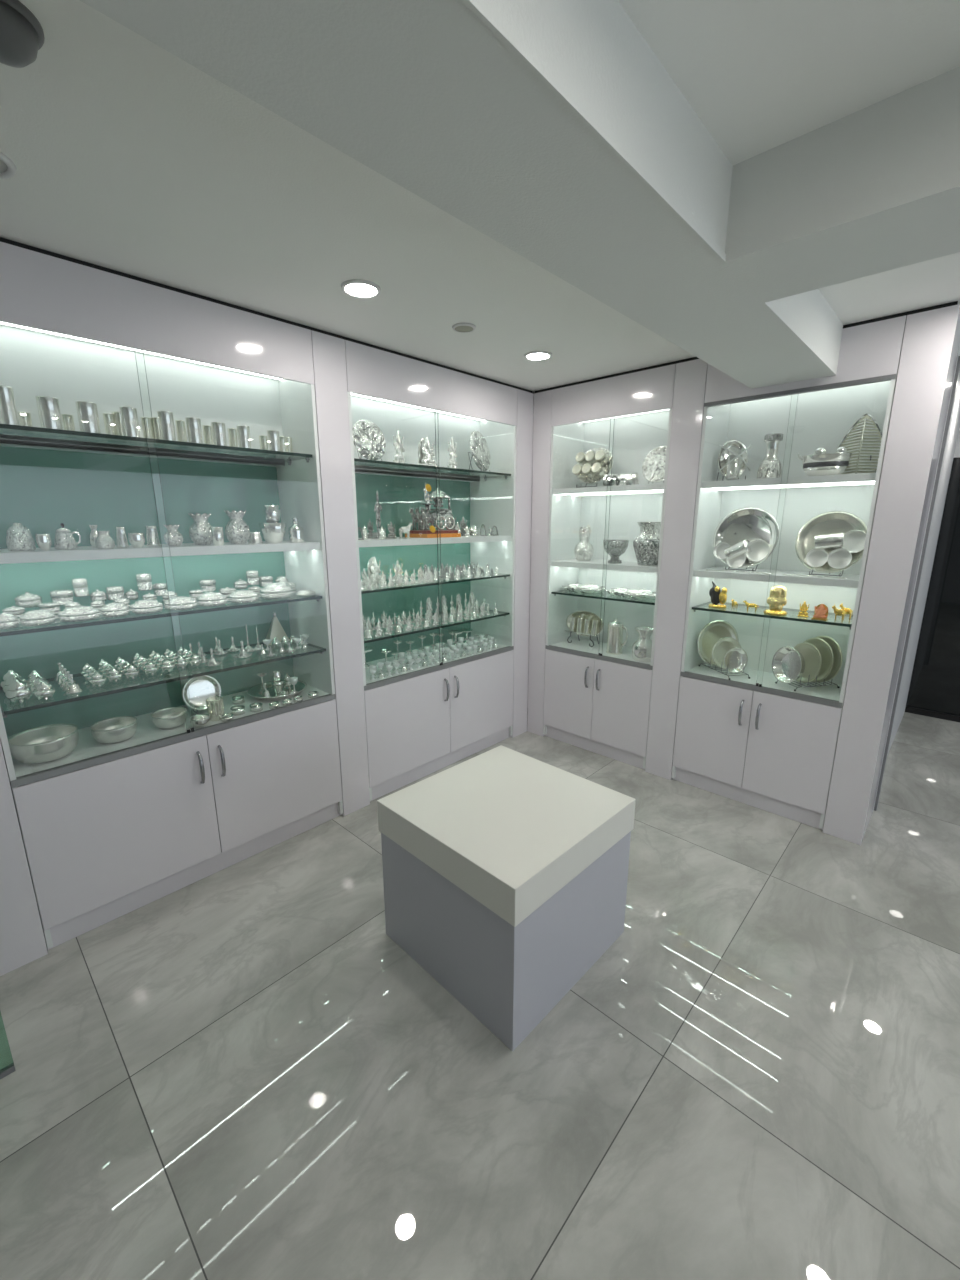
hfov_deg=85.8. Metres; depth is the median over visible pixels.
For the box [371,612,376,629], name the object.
figurine
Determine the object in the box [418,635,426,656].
stand
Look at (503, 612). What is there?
glass shelf
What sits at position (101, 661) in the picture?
pot
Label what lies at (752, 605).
cow figurine
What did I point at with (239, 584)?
lidded box
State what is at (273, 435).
tumbler
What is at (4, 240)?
trim
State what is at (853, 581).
wooden shelf
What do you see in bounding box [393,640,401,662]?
stand
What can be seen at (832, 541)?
platter
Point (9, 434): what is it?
glass shelf
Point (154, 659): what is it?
pot
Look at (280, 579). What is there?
lidded box
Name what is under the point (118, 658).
pot
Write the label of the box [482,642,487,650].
goblet
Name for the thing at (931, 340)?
pillar
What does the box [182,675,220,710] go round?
plate
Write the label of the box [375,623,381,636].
figurine
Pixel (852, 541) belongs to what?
bowl
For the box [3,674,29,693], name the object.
pot
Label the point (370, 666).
goblet
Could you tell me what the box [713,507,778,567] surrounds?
platter
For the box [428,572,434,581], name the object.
figurine
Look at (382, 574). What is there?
figurine
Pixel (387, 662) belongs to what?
goblet
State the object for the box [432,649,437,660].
goblet
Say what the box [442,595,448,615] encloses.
figurine
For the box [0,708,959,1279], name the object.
floor
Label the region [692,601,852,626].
glass shelf
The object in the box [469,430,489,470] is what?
plate
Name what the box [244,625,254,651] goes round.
holder
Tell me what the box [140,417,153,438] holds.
tumbler
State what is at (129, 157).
ceiling
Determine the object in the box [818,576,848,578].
fork
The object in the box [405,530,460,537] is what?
wooden base
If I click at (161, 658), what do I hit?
pot
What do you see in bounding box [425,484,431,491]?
flower
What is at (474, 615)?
figurine
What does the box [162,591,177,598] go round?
lidded box
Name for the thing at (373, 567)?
figurine
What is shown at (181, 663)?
pot
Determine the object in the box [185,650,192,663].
pot
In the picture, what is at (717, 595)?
figurine
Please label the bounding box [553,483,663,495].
wooden shelf
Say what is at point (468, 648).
goblet
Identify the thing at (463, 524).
figurine
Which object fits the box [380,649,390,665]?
stand
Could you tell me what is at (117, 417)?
tumbler
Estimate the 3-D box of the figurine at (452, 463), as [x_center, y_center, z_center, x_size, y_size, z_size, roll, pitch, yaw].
[-0.178,-1.199,3.317,0.067,0.213,0.089,12,17,42]
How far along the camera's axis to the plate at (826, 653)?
2.83 m
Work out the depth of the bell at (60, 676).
2.14 m
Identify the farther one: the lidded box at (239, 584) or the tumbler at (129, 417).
the lidded box at (239, 584)
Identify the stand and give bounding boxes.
[364,646,372,668]
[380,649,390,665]
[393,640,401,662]
[406,641,413,658]
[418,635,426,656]
[429,632,437,653]
[448,630,462,646]
[460,629,472,642]
[725,564,757,570]
[809,570,843,576]
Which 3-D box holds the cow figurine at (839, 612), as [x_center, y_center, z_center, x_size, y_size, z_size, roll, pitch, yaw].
[1.834,-0.138,2.643,0.062,0.083,0.017,9,16,34]
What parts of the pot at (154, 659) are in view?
lid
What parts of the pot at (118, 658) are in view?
lid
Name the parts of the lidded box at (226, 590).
lid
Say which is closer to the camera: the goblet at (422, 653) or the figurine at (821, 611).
the figurine at (821, 611)
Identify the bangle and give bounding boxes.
[220,713,233,721]
[230,705,244,715]
[231,695,244,704]
[249,702,262,711]
[269,701,279,708]
[282,698,292,705]
[293,695,303,702]
[308,691,318,697]
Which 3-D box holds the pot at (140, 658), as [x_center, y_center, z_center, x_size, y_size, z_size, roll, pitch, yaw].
[-1.536,0.100,2.347,0.062,0.064,0.061,-4,13,-15]
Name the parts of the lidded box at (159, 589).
lid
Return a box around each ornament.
[266,612,288,644]
[480,524,486,535]
[491,526,498,535]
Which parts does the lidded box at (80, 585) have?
lid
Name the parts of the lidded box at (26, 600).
lid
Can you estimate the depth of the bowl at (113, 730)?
2.19 m
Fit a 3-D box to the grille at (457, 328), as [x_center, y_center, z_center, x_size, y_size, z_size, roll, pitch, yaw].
[-0.074,-1.449,2.400,0.090,0.008,0.090,12,17,42]
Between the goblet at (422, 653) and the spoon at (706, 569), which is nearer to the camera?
the spoon at (706, 569)
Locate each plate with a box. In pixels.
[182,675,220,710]
[352,419,385,459]
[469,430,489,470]
[642,446,666,481]
[697,620,738,665]
[712,637,740,669]
[804,638,833,681]
[815,636,841,681]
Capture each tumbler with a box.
[0,385,18,424]
[17,412,32,426]
[35,396,62,429]
[61,414,74,430]
[75,401,100,433]
[102,413,115,434]
[112,411,123,435]
[119,406,139,436]
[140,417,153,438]
[150,417,160,438]
[157,411,175,440]
[175,420,186,441]
[185,417,202,443]
[202,425,213,444]
[206,696,223,720]
[211,422,226,445]
[227,428,237,446]
[236,425,250,447]
[259,435,267,449]
[267,430,279,450]
[279,436,287,451]
[287,437,292,452]
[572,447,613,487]
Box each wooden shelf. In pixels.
[0,541,319,563]
[358,535,510,546]
[551,559,657,572]
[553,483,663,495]
[693,567,859,587]
[701,473,875,490]
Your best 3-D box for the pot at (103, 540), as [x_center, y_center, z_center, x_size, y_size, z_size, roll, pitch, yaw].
[-1.463,-0.390,2.013,0.063,0.068,0.063,12,17,42]
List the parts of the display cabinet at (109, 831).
cupboard door, panel, panel, glass door, glass door, handle, handle, cupboard door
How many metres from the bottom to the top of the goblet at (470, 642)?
0.073 m
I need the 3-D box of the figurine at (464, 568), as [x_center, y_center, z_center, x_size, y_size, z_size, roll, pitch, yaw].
[-0.107,-0.483,3.579,0.039,0.084,0.026,-7,15,-28]
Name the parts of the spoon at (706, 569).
handle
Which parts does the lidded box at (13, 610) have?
lid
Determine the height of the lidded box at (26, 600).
0.060 m
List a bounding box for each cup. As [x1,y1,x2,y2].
[115,527,128,547]
[144,526,160,545]
[210,527,223,545]
[248,532,262,543]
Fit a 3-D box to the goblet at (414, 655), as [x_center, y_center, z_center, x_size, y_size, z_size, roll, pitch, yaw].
[-0.420,0.124,3.347,0.046,0.076,0.041,-8,15,-31]
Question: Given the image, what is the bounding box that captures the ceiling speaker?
[452,323,475,332]
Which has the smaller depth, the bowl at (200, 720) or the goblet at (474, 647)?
the bowl at (200, 720)
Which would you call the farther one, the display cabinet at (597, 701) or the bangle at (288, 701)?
the display cabinet at (597, 701)
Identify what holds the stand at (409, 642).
on the display cabinet at (420, 722)
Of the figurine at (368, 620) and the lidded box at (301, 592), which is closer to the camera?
the lidded box at (301, 592)
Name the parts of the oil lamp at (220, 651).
dish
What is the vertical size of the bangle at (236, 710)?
0.030 m
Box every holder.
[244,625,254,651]
[254,627,263,650]
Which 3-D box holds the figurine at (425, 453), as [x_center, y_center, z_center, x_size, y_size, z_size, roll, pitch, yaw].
[-0.323,-1.152,3.170,0.082,0.187,0.112,12,17,42]
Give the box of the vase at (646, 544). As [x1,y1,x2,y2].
[633,522,660,565]
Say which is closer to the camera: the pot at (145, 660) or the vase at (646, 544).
the pot at (145, 660)
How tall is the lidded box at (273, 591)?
0.076 m
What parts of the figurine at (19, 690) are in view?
lid, pot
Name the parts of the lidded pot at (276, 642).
pot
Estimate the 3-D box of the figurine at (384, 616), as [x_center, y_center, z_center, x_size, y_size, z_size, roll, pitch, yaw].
[-0.602,-0.132,3.246,0.036,0.111,0.053,11,17,40]
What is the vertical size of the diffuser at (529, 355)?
0.003 m
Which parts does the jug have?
lid, handle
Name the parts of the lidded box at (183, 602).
lid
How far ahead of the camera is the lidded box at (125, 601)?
2.19 m
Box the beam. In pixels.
[80,0,959,388]
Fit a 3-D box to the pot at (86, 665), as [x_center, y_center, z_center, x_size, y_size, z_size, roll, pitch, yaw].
[-1.691,0.129,2.226,0.055,0.062,0.056,0,13,0]
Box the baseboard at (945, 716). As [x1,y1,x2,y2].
[905,706,959,721]
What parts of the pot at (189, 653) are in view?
lid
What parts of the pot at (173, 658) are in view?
lid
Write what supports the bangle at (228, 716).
in the display cabinet at (109, 831)
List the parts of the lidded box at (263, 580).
lid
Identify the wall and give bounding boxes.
[528,347,959,810]
[887,371,959,755]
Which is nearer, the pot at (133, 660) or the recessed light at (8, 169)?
the recessed light at (8, 169)
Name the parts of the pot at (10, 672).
lid, pot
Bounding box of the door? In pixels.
[906,457,959,715]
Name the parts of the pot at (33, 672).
lid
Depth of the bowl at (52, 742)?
2.02 m
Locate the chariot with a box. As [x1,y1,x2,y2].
[409,482,454,529]
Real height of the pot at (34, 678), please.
0.070 m
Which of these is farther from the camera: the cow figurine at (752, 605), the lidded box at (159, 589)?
the cow figurine at (752, 605)
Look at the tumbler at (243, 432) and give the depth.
2.33 m
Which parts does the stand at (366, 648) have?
dish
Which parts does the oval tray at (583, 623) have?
rail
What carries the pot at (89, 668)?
on the display cabinet at (109, 831)
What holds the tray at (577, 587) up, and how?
on the display cabinet at (597, 701)
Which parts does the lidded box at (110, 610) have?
lid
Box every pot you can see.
[0,669,25,687]
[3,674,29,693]
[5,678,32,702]
[6,523,35,550]
[26,670,45,683]
[29,674,48,686]
[31,677,51,692]
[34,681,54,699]
[80,663,92,674]
[83,666,95,679]
[86,668,99,680]
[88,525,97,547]
[90,671,105,686]
[95,531,114,548]
[96,659,107,670]
[99,662,109,673]
[103,664,114,676]
[106,667,122,681]
[112,656,123,667]
[116,659,125,670]
[120,661,130,676]
[123,664,139,678]
[130,653,140,665]
[134,655,145,668]
[138,658,150,672]
[142,660,158,674]
[147,650,157,659]
[151,653,160,662]
[155,655,166,669]
[159,658,174,671]
[163,649,170,656]
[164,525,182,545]
[167,651,174,658]
[171,653,178,666]
[174,655,187,668]
[176,646,184,654]
[180,648,188,656]
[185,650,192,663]
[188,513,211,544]
[188,653,201,665]
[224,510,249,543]
[259,505,285,542]
[271,671,282,693]
[272,637,279,647]
[280,636,288,644]
[283,673,291,688]
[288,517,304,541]
[289,635,296,643]
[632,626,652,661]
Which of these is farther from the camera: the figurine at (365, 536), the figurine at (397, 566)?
the figurine at (397, 566)
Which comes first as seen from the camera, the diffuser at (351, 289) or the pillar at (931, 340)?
the diffuser at (351, 289)
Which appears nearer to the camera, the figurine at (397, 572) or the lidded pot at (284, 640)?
the lidded pot at (284, 640)
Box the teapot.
[54,523,80,549]
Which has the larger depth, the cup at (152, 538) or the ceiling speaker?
the ceiling speaker
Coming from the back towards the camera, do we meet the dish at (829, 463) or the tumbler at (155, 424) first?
the dish at (829, 463)
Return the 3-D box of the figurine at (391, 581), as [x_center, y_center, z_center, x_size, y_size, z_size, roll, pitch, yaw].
[-0.523,-0.353,3.037,0.033,0.074,0.049,11,17,40]
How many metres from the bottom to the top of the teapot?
0.098 m
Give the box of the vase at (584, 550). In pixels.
[574,527,593,560]
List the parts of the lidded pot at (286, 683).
lid, pot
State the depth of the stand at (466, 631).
3.95 m
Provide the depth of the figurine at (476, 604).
3.70 m
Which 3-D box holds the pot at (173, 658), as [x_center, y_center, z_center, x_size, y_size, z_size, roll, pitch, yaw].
[-1.408,0.089,2.396,0.055,0.062,0.056,-8,15,-30]
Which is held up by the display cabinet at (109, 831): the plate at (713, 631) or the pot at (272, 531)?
the pot at (272, 531)
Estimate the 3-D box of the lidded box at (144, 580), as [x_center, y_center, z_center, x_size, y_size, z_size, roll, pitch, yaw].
[-1.528,-0.265,2.352,0.060,0.075,0.060,-8,15,-30]
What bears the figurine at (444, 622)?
on the display cabinet at (420, 722)
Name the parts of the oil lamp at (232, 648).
dish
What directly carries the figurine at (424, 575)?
on the display cabinet at (420, 722)
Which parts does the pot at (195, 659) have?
pot, lid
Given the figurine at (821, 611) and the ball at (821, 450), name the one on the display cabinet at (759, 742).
the figurine at (821, 611)
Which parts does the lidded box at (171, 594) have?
lid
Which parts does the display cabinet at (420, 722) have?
cupboard door, panel, panel, glass door, glass door, handle, handle, cupboard door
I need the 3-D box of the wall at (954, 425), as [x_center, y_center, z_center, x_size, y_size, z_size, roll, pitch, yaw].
[2.985,-0.435,3.564,0.105,2.517,2.050,12,17,42]
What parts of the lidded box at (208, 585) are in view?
lid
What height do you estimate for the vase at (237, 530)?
0.154 m
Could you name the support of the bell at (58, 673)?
on the display cabinet at (109, 831)
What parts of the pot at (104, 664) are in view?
lid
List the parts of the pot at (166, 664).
pot, lid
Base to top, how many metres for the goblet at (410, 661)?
0.064 m
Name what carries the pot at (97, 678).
on the display cabinet at (109, 831)
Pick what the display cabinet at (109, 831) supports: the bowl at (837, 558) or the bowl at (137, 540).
the bowl at (137, 540)
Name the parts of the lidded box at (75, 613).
lid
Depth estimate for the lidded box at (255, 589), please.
2.59 m
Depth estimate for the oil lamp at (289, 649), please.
2.65 m
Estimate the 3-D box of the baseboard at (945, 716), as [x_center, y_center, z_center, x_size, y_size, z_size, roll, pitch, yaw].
[5.042,0.878,3.337,4.100,0.050,0.020,12,17,42]
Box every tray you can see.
[247,680,306,700]
[562,583,604,592]
[565,611,602,646]
[606,587,655,598]
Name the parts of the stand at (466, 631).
dish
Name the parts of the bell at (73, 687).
handle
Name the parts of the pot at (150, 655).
lid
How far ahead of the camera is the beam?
1.06 m
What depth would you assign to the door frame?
2.69 m
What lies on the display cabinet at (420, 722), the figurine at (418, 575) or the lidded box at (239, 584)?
the figurine at (418, 575)
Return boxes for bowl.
[8,723,78,764]
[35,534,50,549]
[90,716,137,743]
[128,533,144,547]
[151,707,187,728]
[190,714,210,726]
[278,690,287,695]
[603,540,628,563]
[713,542,729,558]
[724,647,747,672]
[726,554,745,567]
[745,539,769,561]
[772,646,804,682]
[806,549,827,566]
[827,548,851,568]
[841,530,865,552]
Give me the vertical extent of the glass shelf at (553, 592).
0.014 m
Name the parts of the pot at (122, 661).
lid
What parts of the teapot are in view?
lid, handle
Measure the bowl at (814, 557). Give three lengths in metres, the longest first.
0.100 x 0.100 x 0.045 m
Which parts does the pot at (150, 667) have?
lid, pot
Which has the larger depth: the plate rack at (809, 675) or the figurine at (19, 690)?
the plate rack at (809, 675)
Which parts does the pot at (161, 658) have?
lid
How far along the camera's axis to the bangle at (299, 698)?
2.66 m
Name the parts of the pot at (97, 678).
lid, pot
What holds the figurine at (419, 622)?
on the display cabinet at (420, 722)
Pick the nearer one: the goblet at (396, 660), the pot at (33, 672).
the pot at (33, 672)
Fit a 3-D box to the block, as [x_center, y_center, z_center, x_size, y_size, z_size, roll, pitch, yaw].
[0.102,0.902,2.042,0.699,0.600,0.703,12,18,43]
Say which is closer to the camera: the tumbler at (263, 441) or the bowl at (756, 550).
the tumbler at (263, 441)
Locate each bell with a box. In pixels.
[54,662,61,680]
[57,665,63,683]
[59,668,67,686]
[62,671,75,690]
[65,674,82,693]
[259,644,266,654]
[262,683,270,696]
[278,642,284,652]
[301,639,307,648]
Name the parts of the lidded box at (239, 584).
lid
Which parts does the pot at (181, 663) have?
pot, lid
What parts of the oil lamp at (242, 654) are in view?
dish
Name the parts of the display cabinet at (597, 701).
cupboard door, handle, handle, glass door, glass door, cupboard door, panel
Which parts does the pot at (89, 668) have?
lid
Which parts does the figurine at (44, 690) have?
lid, pot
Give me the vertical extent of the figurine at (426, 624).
0.087 m
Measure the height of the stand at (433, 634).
0.149 m
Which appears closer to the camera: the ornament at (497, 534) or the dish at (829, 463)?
the dish at (829, 463)
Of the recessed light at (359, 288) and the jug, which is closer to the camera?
the recessed light at (359, 288)
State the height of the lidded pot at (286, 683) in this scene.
0.085 m
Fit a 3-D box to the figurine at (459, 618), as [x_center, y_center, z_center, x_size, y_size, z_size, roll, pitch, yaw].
[-0.141,-0.180,3.485,0.032,0.096,0.047,10,16,37]
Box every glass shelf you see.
[0,424,312,461]
[0,591,321,636]
[0,638,325,714]
[354,458,510,477]
[361,571,509,593]
[364,608,509,643]
[551,590,654,604]
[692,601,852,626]
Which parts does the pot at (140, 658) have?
lid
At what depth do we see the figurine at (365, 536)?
2.97 m
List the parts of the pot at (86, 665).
lid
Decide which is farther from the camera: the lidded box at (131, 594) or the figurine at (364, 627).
the figurine at (364, 627)
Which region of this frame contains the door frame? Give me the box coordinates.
[874,356,959,810]
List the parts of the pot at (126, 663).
lid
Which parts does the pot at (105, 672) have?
lid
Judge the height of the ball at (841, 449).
0.048 m
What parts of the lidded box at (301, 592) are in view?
lid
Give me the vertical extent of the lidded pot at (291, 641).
0.050 m
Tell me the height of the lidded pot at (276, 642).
0.055 m
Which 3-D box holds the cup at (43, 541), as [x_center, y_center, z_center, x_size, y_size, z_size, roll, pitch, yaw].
[-1.609,-0.361,1.906,0.045,0.059,0.045,12,17,42]
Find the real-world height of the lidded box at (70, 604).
0.028 m
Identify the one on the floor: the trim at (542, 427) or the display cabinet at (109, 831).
the display cabinet at (109, 831)
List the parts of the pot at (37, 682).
lid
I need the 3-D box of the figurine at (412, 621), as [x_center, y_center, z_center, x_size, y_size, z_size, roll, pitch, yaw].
[-0.438,-0.162,3.419,0.036,0.091,0.054,7,15,30]
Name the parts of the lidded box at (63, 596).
lid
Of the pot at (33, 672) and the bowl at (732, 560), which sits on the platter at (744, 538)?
the bowl at (732, 560)
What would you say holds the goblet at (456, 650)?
in the display cabinet at (420, 722)
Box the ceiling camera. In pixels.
[0,0,44,67]
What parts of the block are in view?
lid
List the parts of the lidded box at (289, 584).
lid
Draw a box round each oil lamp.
[197,642,206,655]
[200,647,209,662]
[205,648,220,666]
[213,637,217,651]
[213,640,227,654]
[226,637,240,651]
[234,641,251,657]
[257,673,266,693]
[266,646,274,656]
[284,642,294,652]
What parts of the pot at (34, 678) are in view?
lid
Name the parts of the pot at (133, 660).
lid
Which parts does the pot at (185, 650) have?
lid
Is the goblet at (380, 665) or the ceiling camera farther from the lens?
the goblet at (380, 665)
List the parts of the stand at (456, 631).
dish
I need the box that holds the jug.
[606,618,627,654]
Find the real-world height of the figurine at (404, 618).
0.089 m
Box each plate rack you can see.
[698,661,749,679]
[775,675,839,690]
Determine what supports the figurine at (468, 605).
on the display cabinet at (420, 722)
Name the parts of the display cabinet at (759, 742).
cupboard door, handle, handle, glass door, glass door, cupboard door, panel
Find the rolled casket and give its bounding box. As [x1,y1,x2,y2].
[603,473,638,485]
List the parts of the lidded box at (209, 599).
lid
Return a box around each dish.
[794,642,821,682]
[798,453,851,475]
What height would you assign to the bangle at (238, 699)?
0.030 m
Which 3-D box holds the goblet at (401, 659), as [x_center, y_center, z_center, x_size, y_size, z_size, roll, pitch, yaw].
[-0.493,0.147,3.266,0.048,0.068,0.042,-11,17,-41]
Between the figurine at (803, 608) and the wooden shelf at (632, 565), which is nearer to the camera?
the figurine at (803, 608)
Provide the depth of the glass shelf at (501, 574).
3.30 m
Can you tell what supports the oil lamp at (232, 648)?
on the display cabinet at (109, 831)
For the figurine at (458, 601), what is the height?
0.155 m
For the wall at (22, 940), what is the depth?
1.91 m
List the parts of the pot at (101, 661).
lid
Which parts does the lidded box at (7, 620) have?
lid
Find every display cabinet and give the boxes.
[0,242,342,949]
[345,340,516,800]
[543,364,675,769]
[672,315,906,829]
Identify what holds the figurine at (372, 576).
on the display cabinet at (420, 722)
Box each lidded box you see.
[0,613,18,629]
[2,606,24,614]
[14,592,42,607]
[19,610,55,626]
[38,602,60,611]
[49,610,60,618]
[50,589,73,604]
[58,606,99,622]
[64,602,80,607]
[71,578,88,596]
[89,589,106,601]
[90,600,104,606]
[100,602,129,617]
[105,586,124,599]
[113,598,129,604]
[125,589,138,599]
[130,599,162,613]
[136,573,152,590]
[142,593,156,599]
[152,583,167,595]
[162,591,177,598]
[164,596,196,610]
[189,589,203,596]
[197,592,226,606]
[199,579,215,591]
[219,587,235,593]
[229,590,258,603]
[233,579,247,589]
[246,570,258,584]
[248,586,260,591]
[259,576,272,586]
[260,583,291,599]
[274,576,287,583]
[286,582,295,587]
[295,590,315,595]
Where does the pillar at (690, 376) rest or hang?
attached to the wall at (959, 347)
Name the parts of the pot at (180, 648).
lid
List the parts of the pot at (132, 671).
lid, pot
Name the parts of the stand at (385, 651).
dish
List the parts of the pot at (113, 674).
lid, pot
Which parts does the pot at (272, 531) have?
pot, pot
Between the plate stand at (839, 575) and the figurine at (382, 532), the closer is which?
the plate stand at (839, 575)
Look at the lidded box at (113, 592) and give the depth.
2.25 m
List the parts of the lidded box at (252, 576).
lid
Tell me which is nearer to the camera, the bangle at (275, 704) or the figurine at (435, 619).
the bangle at (275, 704)
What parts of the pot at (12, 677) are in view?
lid, pot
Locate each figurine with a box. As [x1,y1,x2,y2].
[361,569,367,584]
[362,525,368,538]
[362,614,366,631]
[364,621,371,638]
[365,577,372,588]
[365,617,372,634]
[367,518,372,537]
[367,556,380,583]
[370,573,378,586]
[371,491,386,538]
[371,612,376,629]
[373,576,378,587]
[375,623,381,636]
[378,527,386,538]
[379,571,386,585]
[380,576,386,586]
[381,611,386,627]
[385,621,391,633]
[386,615,393,630]
[387,522,395,538]
[388,574,394,586]
[392,613,396,626]
[393,430,404,462]
[393,560,404,581]
[395,569,403,583]
[395,574,401,585]
[395,619,401,632]
[401,611,406,624]
[403,573,408,584]
[405,616,411,630]
[409,574,415,583]
[411,609,415,622]
[414,614,419,628]
[415,612,421,625]
[416,571,421,583]
[417,567,423,580]
[418,437,438,466]
[420,602,424,620]
[423,571,427,582]
[423,613,429,626]
[426,566,430,579]
[426,597,433,619]
[426,611,430,623]
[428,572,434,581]
[432,613,438,625]
[433,568,437,579]
[436,596,440,618]
[440,563,443,575]
[440,612,446,623]
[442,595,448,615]
[442,605,447,620]
[443,566,447,578]
[446,514,455,529]
[447,437,457,468]
[448,608,454,621]
[451,606,456,618]
[455,522,461,536]
[455,569,460,578]
[456,594,462,614]
[456,608,461,620]
[459,517,466,535]
[463,564,466,576]
[464,526,469,536]
[466,568,470,577]
[467,602,471,615]
[469,525,480,535]
[469,591,474,611]
[471,607,476,617]
[475,599,478,614]
[479,604,483,616]
[482,600,486,612]
[485,566,489,575]
[487,526,493,535]
[492,603,497,613]
[709,581,726,608]
[731,600,737,608]
[743,600,757,611]
[764,585,787,615]
[797,601,808,616]
[811,604,827,620]
[832,606,845,621]
[839,603,852,619]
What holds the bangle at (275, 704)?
in the display cabinet at (109, 831)
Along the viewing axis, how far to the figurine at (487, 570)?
3.63 m
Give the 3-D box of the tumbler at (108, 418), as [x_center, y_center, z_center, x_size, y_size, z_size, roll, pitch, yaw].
[-1.490,-0.855,2.080,0.037,0.103,0.037,12,17,42]
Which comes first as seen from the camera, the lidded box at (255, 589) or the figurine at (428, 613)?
the lidded box at (255, 589)
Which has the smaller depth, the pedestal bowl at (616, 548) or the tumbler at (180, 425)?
the tumbler at (180, 425)
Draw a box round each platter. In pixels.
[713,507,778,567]
[795,511,866,572]
[838,413,881,473]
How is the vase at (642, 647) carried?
on the display cabinet at (597, 701)
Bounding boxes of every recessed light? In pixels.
[0,152,16,178]
[341,279,380,297]
[524,351,551,360]
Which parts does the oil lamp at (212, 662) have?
dish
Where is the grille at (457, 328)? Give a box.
[455,326,472,331]
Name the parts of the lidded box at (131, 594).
lid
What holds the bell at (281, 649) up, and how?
on the display cabinet at (109, 831)
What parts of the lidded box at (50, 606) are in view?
lid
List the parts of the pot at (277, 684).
pot, pot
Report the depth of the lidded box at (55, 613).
2.03 m
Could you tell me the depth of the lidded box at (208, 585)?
2.52 m
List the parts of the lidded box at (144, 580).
lid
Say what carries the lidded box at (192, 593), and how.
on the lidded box
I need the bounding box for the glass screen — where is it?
[0,1011,15,1078]
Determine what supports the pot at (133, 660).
on the display cabinet at (109, 831)
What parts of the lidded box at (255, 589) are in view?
lid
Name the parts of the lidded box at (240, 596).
lid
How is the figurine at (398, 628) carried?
on the display cabinet at (420, 722)
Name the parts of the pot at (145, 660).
lid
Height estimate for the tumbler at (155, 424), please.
0.111 m
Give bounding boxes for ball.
[814,447,825,454]
[835,446,846,452]
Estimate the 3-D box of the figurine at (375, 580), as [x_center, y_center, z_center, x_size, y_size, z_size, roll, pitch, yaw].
[-0.599,-0.333,2.966,0.030,0.067,0.044,9,16,35]
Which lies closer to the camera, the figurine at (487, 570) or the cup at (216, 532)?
the cup at (216, 532)
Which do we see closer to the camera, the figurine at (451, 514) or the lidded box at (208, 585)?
the lidded box at (208, 585)
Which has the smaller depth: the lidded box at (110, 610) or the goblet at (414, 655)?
the lidded box at (110, 610)
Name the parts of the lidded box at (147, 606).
lid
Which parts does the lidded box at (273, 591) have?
lid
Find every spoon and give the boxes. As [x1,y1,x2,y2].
[706,569,773,573]
[783,574,814,576]
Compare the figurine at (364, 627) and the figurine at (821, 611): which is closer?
the figurine at (821, 611)
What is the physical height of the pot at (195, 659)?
0.062 m
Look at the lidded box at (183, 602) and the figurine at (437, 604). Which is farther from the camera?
the figurine at (437, 604)
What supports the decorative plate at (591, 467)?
on the display cabinet at (597, 701)
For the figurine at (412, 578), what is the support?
on the display cabinet at (420, 722)
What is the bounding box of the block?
[377,745,635,1050]
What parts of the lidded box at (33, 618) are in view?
lid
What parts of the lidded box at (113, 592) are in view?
lid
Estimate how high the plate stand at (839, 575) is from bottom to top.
0.120 m
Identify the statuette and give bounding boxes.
[399,522,412,538]
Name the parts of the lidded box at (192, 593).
lid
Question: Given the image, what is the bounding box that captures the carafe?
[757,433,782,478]
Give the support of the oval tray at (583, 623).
on the display cabinet at (597, 701)
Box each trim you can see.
[0,237,531,392]
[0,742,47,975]
[510,389,533,737]
[527,390,551,735]
[535,301,957,392]
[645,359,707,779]
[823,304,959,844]
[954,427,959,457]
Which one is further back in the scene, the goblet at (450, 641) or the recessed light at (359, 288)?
the goblet at (450, 641)
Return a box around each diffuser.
[0,160,7,172]
[346,284,375,294]
[527,353,548,358]
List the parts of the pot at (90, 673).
lid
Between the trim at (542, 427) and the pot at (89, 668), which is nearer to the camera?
the pot at (89, 668)
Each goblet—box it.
[263,639,270,649]
[289,677,297,692]
[293,638,300,648]
[302,634,308,643]
[369,665,376,676]
[369,668,375,679]
[377,662,383,674]
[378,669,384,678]
[384,661,391,672]
[386,665,392,675]
[392,659,398,670]
[393,662,399,673]
[398,652,404,665]
[398,657,404,668]
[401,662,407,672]
[406,654,411,666]
[407,659,413,669]
[411,653,417,664]
[415,658,420,668]
[419,651,424,663]
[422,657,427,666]
[424,646,429,658]
[428,655,434,664]
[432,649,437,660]
[435,653,440,662]
[438,647,444,658]
[445,647,449,656]
[447,639,452,652]
[448,650,453,659]
[453,648,458,657]
[456,643,461,654]
[458,637,463,650]
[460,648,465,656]
[462,643,467,652]
[466,646,471,654]
[467,640,472,651]
[472,645,477,653]
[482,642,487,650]
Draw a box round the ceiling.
[0,0,959,407]
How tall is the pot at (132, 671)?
0.064 m
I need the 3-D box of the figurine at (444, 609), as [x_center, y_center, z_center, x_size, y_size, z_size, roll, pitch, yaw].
[-0.236,-0.190,3.491,0.049,0.114,0.033,-7,15,-29]
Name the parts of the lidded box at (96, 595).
lid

